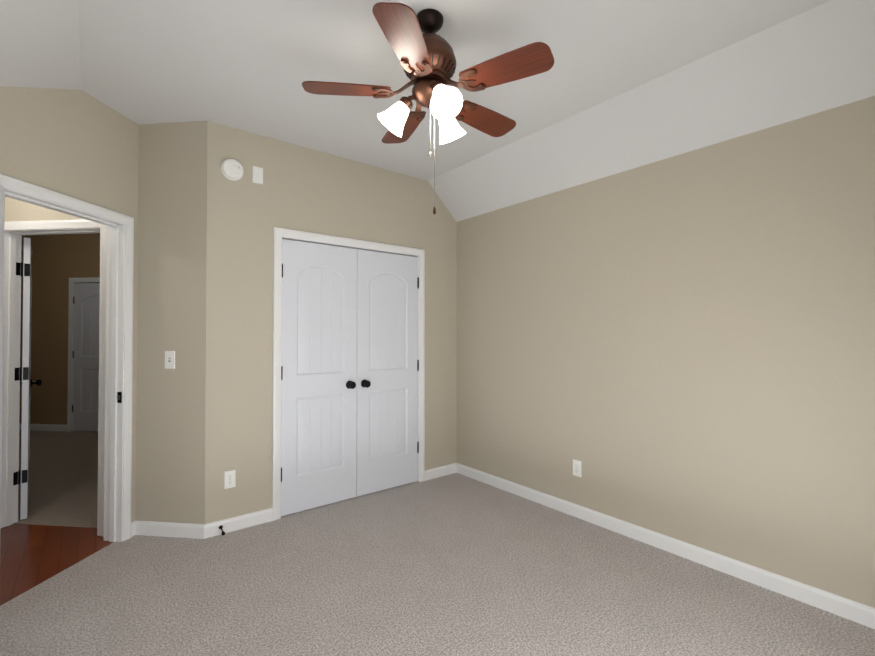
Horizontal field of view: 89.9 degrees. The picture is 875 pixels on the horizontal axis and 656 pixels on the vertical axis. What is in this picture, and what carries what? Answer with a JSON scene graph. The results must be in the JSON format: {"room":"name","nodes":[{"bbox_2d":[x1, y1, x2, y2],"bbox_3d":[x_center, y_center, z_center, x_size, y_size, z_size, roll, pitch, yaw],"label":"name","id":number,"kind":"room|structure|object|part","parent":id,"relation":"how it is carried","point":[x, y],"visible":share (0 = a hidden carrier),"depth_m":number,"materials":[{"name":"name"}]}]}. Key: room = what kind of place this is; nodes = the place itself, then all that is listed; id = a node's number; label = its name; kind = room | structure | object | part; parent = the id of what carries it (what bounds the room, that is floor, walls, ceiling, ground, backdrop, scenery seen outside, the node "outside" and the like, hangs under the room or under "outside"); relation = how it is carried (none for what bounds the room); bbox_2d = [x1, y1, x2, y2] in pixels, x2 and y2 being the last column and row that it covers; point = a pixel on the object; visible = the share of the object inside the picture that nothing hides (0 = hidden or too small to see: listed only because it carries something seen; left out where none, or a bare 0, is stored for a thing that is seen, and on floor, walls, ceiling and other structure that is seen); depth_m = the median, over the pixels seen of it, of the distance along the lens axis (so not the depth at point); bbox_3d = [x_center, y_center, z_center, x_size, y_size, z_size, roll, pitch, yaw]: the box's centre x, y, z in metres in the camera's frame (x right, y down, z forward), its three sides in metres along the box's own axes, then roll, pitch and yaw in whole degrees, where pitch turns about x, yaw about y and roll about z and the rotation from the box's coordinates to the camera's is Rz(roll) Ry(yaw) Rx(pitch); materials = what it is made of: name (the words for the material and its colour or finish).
{"room":"empty bedroom","nodes":[
{"label":"empty bedroom","id":0,"kind":"room"},
{"bbox_2d":[0,0,80,89],"bbox_3d":[-1.150,-1.246,0.982,0.516,0.479,3.676,1,-1,-39],"label":"ceiling","id":1,"kind":"structure","parent":0,"point":[39,44],"depth_m":1.97,"materials":[{"name":"white paint"}]},
{"bbox_2d":[4,196,82,221],"bbox_3d":[-4.292,-0.047,3.189,4.380,2.980,0.120,0,-1,6],"label":"wall","id":2,"kind":"structure","parent":0,"point":[17,210],"depth_m":2.97,"materials":[{"name":"beige paint"}]},
{"bbox_2d":[13,262,20,485],"bbox_3d":[-2.955,0.319,3.076,0.002,1.560,0.038,0,-1,6],"label":"hinge","id":3,"kind":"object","parent":2,"relation":"attached to","point":[15,474],"depth_m":3.08,"materials":[{"name":"black metal"}]},
{"bbox_2d":[18,237,41,519],"bbox_3d":[-3.176,0.358,3.392,0.175,2.000,0.742,1,-1,-42],"label":"hall door","id":4,"kind":"structure","parent":2,"relation":"in","point":[29,383],"depth_m":3.13,"materials":[{"name":"white wood"}]},
{"bbox_3d":[-2.938,0.319,3.116,0.050,1.572,0.013,1,-1,-42],"label":"hall door hinge","id":5,"kind":"part","parent":4,"relation":"part of","materials":[{"name":"black metal"}]},
{"bbox_3d":[-3.381,0.454,3.618,0.175,0.066,0.066,1,-1,-42],"label":"knob","id":6,"kind":"part","parent":4,"relation":"part of","materials":[{"name":"black metal"}]},
{"bbox_2d":[0,219,106,535],"bbox_3d":[-2.594,0.320,2.997,0.861,2.082,0.156,0,-1,6],"label":"door frame","id":7,"kind":"structure","parent":2,"relation":"attached to","point":[10,385],"depth_m":3.01,"materials":[{"name":"white wood"}]},
{"bbox_2d":[14,430,97,527],"bbox_3d":[-4.186,1.412,4.587,4.480,0.060,2.760,0,-1,6],"label":"floor","id":8,"kind":"structure","parent":0,"point":[63,487],"depth_m":3.98,"materials":[{"name":"grey carpet"}]},
{"bbox_2d":[0,523,112,605],"bbox_3d":[-2.793,1.385,2.351,1.380,0.056,1.380,0,-1,6],"label":"floor","id":9,"kind":"structure","parent":0,"point":[31,556],"depth_m":2.67,"materials":[{"name":"brown wood"}]},
{"bbox_2d":[19,233,99,424],"bbox_3d":[-5.824,-0.020,5.242,3.360,2.980,1.937,1,-1,-39],"label":"wall","id":10,"kind":"structure","parent":0,"point":[59,261],"depth_m":5.07,"materials":[{"name":"beige paint"}]},
{"bbox_2d":[19,424,66,430],"bbox_3d":[-5.592,1.356,6.003,0.841,0.088,0.841,1,-1,-39],"label":"baseboard","id":11,"kind":"structure","parent":10,"relation":"attached to","point":[45,427],"depth_m":5.84,"materials":[{"name":"white"}]},
{"bbox_2d":[67,277,99,431],"bbox_3d":[-4.563,0.359,5.961,0.884,2.082,0.138,0,-1,6],"label":"door frame","id":12,"kind":"structure","parent":10,"relation":"attached to","point":[70,352],"depth_m":5.94,"materials":[{"name":"white wood"}]},
{"bbox_2d":[73,283,99,430],"bbox_3d":[-4.570,0.391,5.897,0.754,2.000,0.105,0,-1,6],"label":"door","id":13,"kind":"structure","parent":10,"relation":"in","point":[86,359],"depth_m":5.94,"materials":[{"name":"white wood"}]},
{"bbox_2d":[0,86,138,521],"bbox_3d":[-2.120,-0.058,2.356,0.120,2.980,1.300,0,-1,6],"label":"wall","id":14,"kind":"structure","parent":0,"point":[79,144],"depth_m":2.49,"materials":[{"name":"beige paint"}]},
{"bbox_2d":[0,183,4,524],"bbox_3d":[-1.842,0.337,1.746,0.175,2.000,0.758,1,-1,-36],"label":"bedroom door","id":15,"kind":"structure","parent":14,"relation":"in","point":[2,202],"depth_m":2.04,"materials":[{"name":"white wood"}]},
{"bbox_2d":[0,174,133,541],"bbox_3d":[-2.112,0.312,2.428,0.156,2.082,0.888,0,-1,6],"label":"door frame","id":16,"kind":"structure","parent":14,"relation":"attached to","point":[114,385],"depth_m":2.80,"materials":[{"name":"white wood"}]},
{"bbox_2d":[117,392,121,402],"bbox_3d":[-2.030,0.443,2.800,0.028,0.070,0.005,0,-1,6],"label":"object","id":17,"kind":"structure","parent":16,"relation":"attached to","point":[119,397],"depth_m":2.80,"materials":[{"name":"black metal"}]},
{"bbox_2d":[135,121,206,523],"bbox_3d":[-1.808,-0.050,2.956,0.609,2.980,0.120,0,-1,6],"label":"wall","id":18,"kind":"structure","parent":0,"point":[171,316],"depth_m":2.89,"materials":[{"name":"beige paint"}]},
{"bbox_2d":[165,351,174,368],"bbox_3d":[-1.761,0.209,2.879,0.070,0.115,0.016,0,-1,6],"label":"light switch","id":19,"kind":"object","parent":18,"relation":"attached to","point":[169,359],"visible":1,"depth_m":2.88,"materials":[{"name":"white plastic"}]},
{"bbox_2d":[204,121,456,523],"bbox_3d":[-0.654,-0.041,3.621,2.289,2.980,0.120,1,-1,-39],"label":"wall","id":20,"kind":"structure","parent":0,"point":[301,188],"depth_m":3.10,"materials":[{"name":"beige paint"}]},
{"bbox_2d":[224,470,235,488],"bbox_3d":[-1.389,1.014,2.936,0.070,0.115,0.008,1,-1,-39],"label":"outlet","id":21,"kind":"object","parent":20,"relation":"attached to","point":[229,479],"visible":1,"depth_m":2.93,"materials":[{"name":"white plastic"}]},
{"bbox_2d":[221,159,243,180],"bbox_3d":[-1.376,-1.070,2.950,0.144,0.144,0.044,1,-1,-39],"label":"smoke detector","id":22,"kind":"object","parent":20,"relation":"attached to","point":[231,169],"visible":0.98,"depth_m":2.93,"materials":[{"name":"white plastic"}]},
{"bbox_2d":[252,166,262,183],"bbox_3d":[-1.257,-1.070,3.070,0.070,0.115,0.007,1,-1,-39],"label":"electrical outlet cover","id":23,"kind":"object","parent":20,"relation":"attached to","point":[258,175],"visible":1,"depth_m":3.07,"materials":[{"name":"white plastic"}]},
{"bbox_2d":[281,264,282,481],"bbox_3d":[-1.124,0.320,3.163,0.013,1.572,0.013,1,-1,-39],"label":"left closet door hinge","id":24,"kind":"object","parent":20,"relation":"attached to","point":[281,374],"visible":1,"depth_m":3.16,"materials":[{"name":"black metal"}]},
{"bbox_2d":[281,239,356,515],"bbox_3d":[-0.878,0.357,3.342,0.605,2.000,0.105,1,-1,-39],"label":"closet door","id":25,"kind":"structure","parent":20,"relation":"in","point":[319,391],"depth_m":3.35,"materials":[{"name":"white wood"}]},
{"bbox_3d":[-0.682,0.452,3.476,0.066,0.066,0.070,1,-1,-39],"label":"knob","id":26,"kind":"part","parent":25,"relation":"part of","materials":[{"name":"black metal"}]},
{"bbox_2d":[272,227,424,520],"bbox_3d":[-0.686,0.349,3.590,1.260,2.040,0.124,1,-1,-39],"label":"door frame","id":27,"kind":"structure","parent":20,"relation":"attached to","point":[330,244],"depth_m":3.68,"materials":[{"name":"white wood"}]},
{"bbox_2d":[356,249,417,496],"bbox_3d":[-0.403,0.362,3.723,0.605,2.000,0.105,1,-1,-39],"label":"closet door","id":28,"kind":"structure","parent":20,"relation":"in","point":[387,371],"depth_m":3.73,"materials":[{"name":"white wood"}]},
{"bbox_3d":[-0.577,0.453,3.560,0.066,0.066,0.070,1,-1,-39],"label":"knob","id":29,"kind":"part","parent":28,"relation":"part of","materials":[{"name":"black metal"}]},
{"bbox_2d":[417,277,418,452],"bbox_3d":[-0.174,0.330,3.924,0.013,1.572,0.013,1,-1,-39],"label":"right closet door hinge","id":30,"kind":"object","parent":20,"relation":"attached to","point":[418,363],"visible":1,"depth_m":3.92,"materials":[{"name":"black metal"}]},
{"bbox_2d":[131,463,874,628],"bbox_3d":[-0.125,1.304,1.984,3.250,0.088,3.770,1,-1,-39],"label":"baseboard","id":31,"kind":"structure","parent":20,"relation":"attached to","point":[854,611],"depth_m":2.83,"materials":[{"name":"white wood"}]},
{"bbox_2d":[219,525,224,535],"bbox_3d":[-1.403,1.320,2.858,0.026,0.042,0.085,1,-1,-39],"label":"door stop","id":32,"kind":"object","parent":31,"relation":"attached to","point":[223,532],"visible":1,"depth_m":2.85,"materials":[{"name":"brown metal"}]},
{"bbox_2d":[0,473,874,655],"bbox_3d":[-0.147,1.378,1.978,3.351,0.060,3.850,1,-1,-39],"label":"floor","id":33,"kind":"structure","parent":0,"point":[455,564],"depth_m":2.21,"materials":[{"name":"grey carpet"}]},
{"bbox_2d":[79,0,829,180],"bbox_3d":[-0.139,-1.411,2.104,2.462,0.080,4.160,1,-1,-39],"label":"ceiling","id":34,"kind":"structure","parent":0,"point":[251,66],"depth_m":2.22,"materials":[{"name":"white paint"}]},
{"bbox_2d":[302,2,553,214],"bbox_3d":[-0.012,-0.935,1.964,1.023,0.876,1.056,1,-1,-39],"label":"fan","id":35,"kind":"object","parent":34,"relation":"hanging from","point":[427,58],"visible":1,"depth_m":1.85,"materials":[{"name":"brown wood"}]},
{"bbox_3d":[-0.391,-1.036,1.905,0.375,0.005,0.150,0,10,-5],"label":"blade","id":36,"kind":"part","parent":35,"relation":"part of","materials":[{"name":"brown wood"}]},
{"bbox_3d":[-0.197,-0.933,1.956,0.142,0.146,0.136,0,-1,7],"label":"lamp shade","id":37,"kind":"part","parent":35,"relation":"part of","materials":[{"name":"white glass"}]},
{"label":"blade","id":38,"kind":"part","parent":35,"relation":"part of","materials":[{"name":"brown wood"}]},
{"bbox_3d":[-0.177,-1.031,2.267,0.150,0.005,0.375,-12,4,-23],"label":"blade","id":39,"kind":"part","parent":35,"relation":"part of","materials":[{"name":"brown wood"}]},
{"bbox_3d":[-0.125,-1.003,1.949,0.094,0.069,0.062,0,-1,7],"label":"arm","id":40,"kind":"part","parent":35,"relation":"part of"},
{"bbox_3d":[0.001,-1.004,1.855,0.062,0.069,0.094,0,-1,-23],"label":"arm","id":41,"kind":"part","parent":35,"relation":"part of"},
{"bbox_3d":[0.029,-0.935,1.788,0.136,0.146,0.142,0,-1,-23],"label":"lamp shade","id":42,"kind":"part","parent":35,"relation":"part of","materials":[{"name":"white glass"}]},
{"bbox_3d":[0.062,-0.932,2.068,0.136,0.146,0.142,-1,-1,37],"label":"lamp shade","id":43,"kind":"part","parent":35,"relation":"part of","materials":[{"name":"white glass"}]},
{"bbox_3d":[0.233,-1.032,2.175,0.375,0.005,0.150,1,-12,-41],"label":"blade","id":44,"kind":"part","parent":35,"relation":"part of","materials":[{"name":"brown wood"}]},
{"bbox_3d":[0.273,-1.038,1.757,0.375,0.005,0.150,0,-12,31],"label":"blade","id":45,"kind":"part","parent":35,"relation":"part of","materials":[{"name":"brown wood"}]},
{"bbox_2d":[428,0,874,221],"bbox_3d":[1.146,-1.215,2.811,0.432,0.493,3.660,1,-1,-39],"label":"ceiling","id":46,"kind":"structure","parent":0,"point":[819,58],"depth_m":2.40,"materials":[{"name":"white paint"}]},
{"bbox_2d":[456,96,874,607],"bbox_3d":[1.299,-0.050,2.919,0.120,2.980,3.660,1,-1,-39],"label":"wall","id":47,"kind":"structure","parent":0,"point":[681,347],"depth_m":2.53,"materials":[{"name":"beige paint"}]},
{"bbox_2d":[573,459,581,476],"bbox_3d":[1.006,1.013,3.167,0.008,0.115,0.070,1,-1,-39],"label":"outlet","id":48,"kind":"object","parent":47,"relation":"attached to","point":[576,467],"visible":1,"depth_m":3.16,"materials":[{"name":"white plastic"}]}
]}

